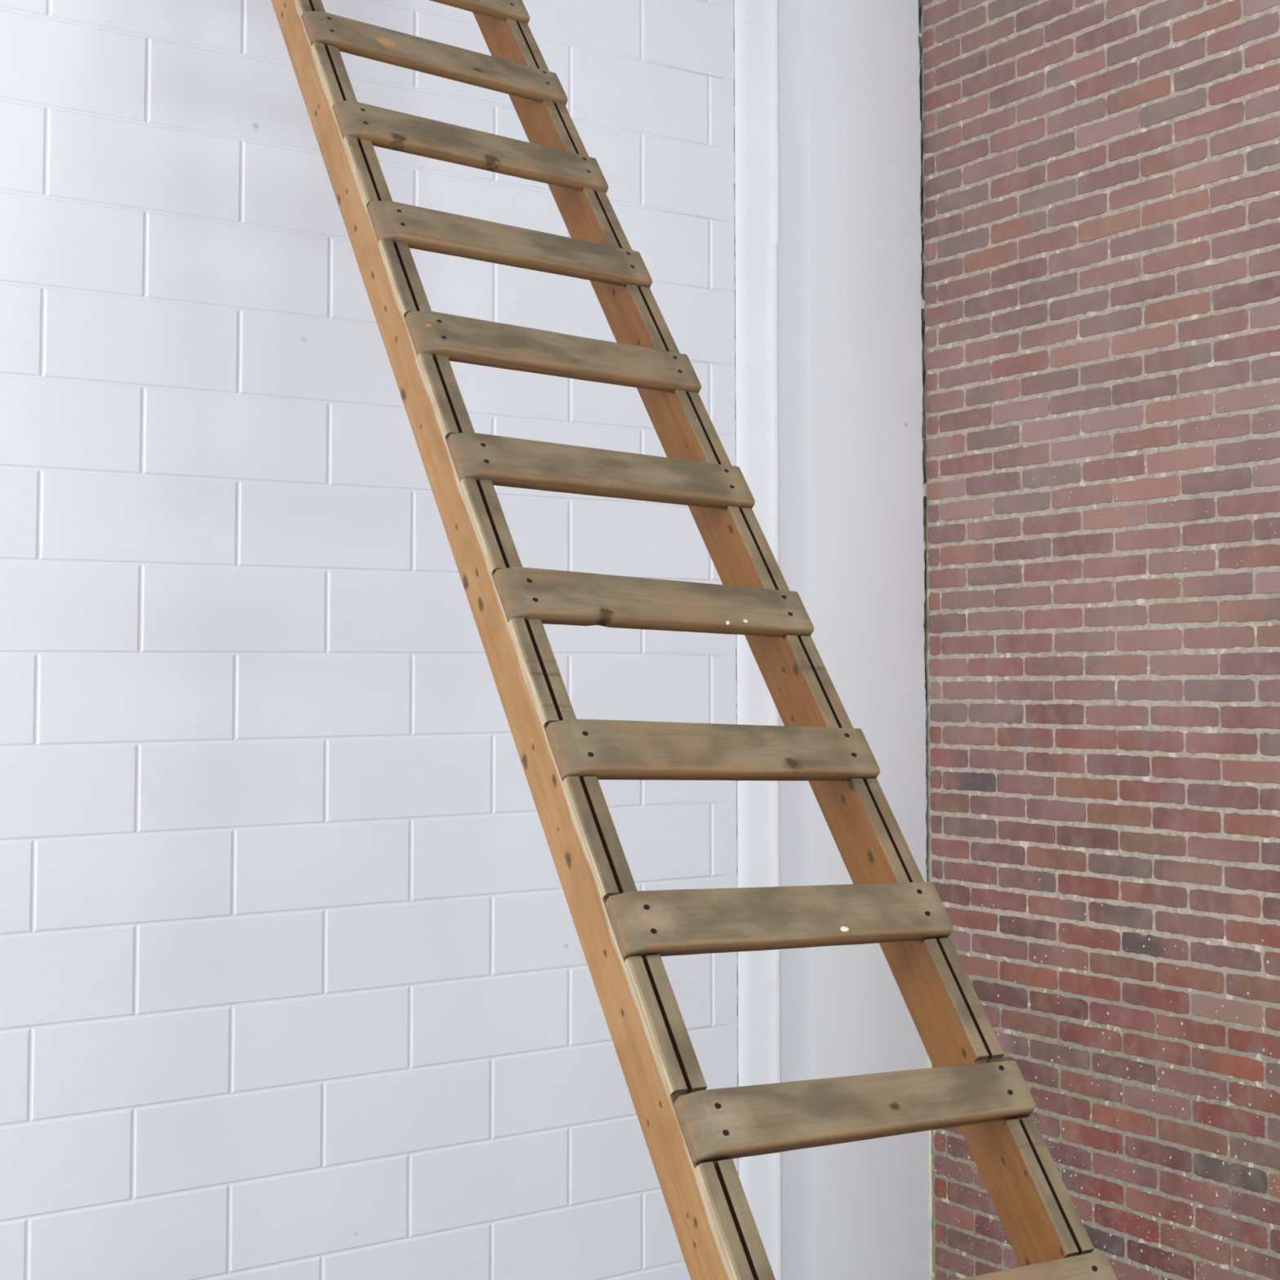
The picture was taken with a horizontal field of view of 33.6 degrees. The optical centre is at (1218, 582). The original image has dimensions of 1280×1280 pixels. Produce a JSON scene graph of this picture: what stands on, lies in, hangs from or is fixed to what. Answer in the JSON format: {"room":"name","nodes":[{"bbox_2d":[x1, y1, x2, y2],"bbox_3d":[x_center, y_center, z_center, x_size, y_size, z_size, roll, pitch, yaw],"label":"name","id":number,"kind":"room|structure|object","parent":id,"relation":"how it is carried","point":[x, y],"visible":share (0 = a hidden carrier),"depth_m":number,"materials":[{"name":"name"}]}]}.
{"room":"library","nodes":[
{"label":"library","id":0,"kind":"room"},
{"bbox_2d":[0,0,737,1279],"bbox_3d":[-3.714,-0.330,3.443,6.254,5.205,0.200,2,-5,-43],"label":"wall","id":1,"kind":"structure","parent":0,"point":[296,983],"depth_m":4.68,"materials":[{"name":"white brick"}]},
{"bbox_2d":[733,0,737,1086],"bbox_3d":[-1.353,-0.248,5.496,0.006,5.200,0.003,2,-5,-43],"label":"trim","id":2,"kind":"structure","parent":1,"relation":"attached to","point":[733,0],"depth_m":5.51,"materials":[{"name":"white paint"}]},
{"bbox_2d":[777,0,930,1279],"bbox_3d":[-1.086,-0.233,5.833,0.024,5.200,0.564,-4,-4,39],"label":"wall","id":3,"kind":"structure","parent":0,"point":[851,491],"depth_m":5.82,"materials":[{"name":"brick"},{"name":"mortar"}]},
{"bbox_2d":[733,0,782,1279],"bbox_3d":[-1.363,-0.241,5.615,0.143,5.200,0.205,2,-5,-43],"label":"pillar","id":4,"kind":"structure","parent":3,"relation":"attached to","point":[756,39],"depth_m":5.54,"materials":[{"name":"white paint"}]},
{"bbox_2d":[920,0,1279,1279],"bbox_3d":[2.042,-0.414,3.048,0.266,5.285,8.605,2,-5,-43],"label":"wall","id":5,"kind":"structure","parent":0,"point":[1101,178],"depth_m":5.38,"materials":[{"name":"red brick"}]},
{"bbox_2d":[918,0,932,1279],"bbox_3d":[-0.907,-0.224,6.038,0.032,5.200,0.038,2,-5,-43],"label":"trim","id":6,"kind":"structure","parent":5,"relation":"attached to","point":[929,1063],"depth_m":6.07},
{"bbox_3d":[-0.461,2.121,0.536,7.214,0.150,8.600,2,-5,-43],"label":"floor","id":7,"kind":"structure","parent":0,"visible":0},
{"bbox_2d":[271,0,1117,1279],"bbox_3d":[-0.906,0.029,3.085,0.518,4.450,4.079,2,-4,-40],"label":"wooden ladder","id":8,"kind":"object","parent":7,"relation":"on","point":[693,1134],"visible":1,"depth_m":2.94,"materials":[{"name":"brown wood"}]}
]}

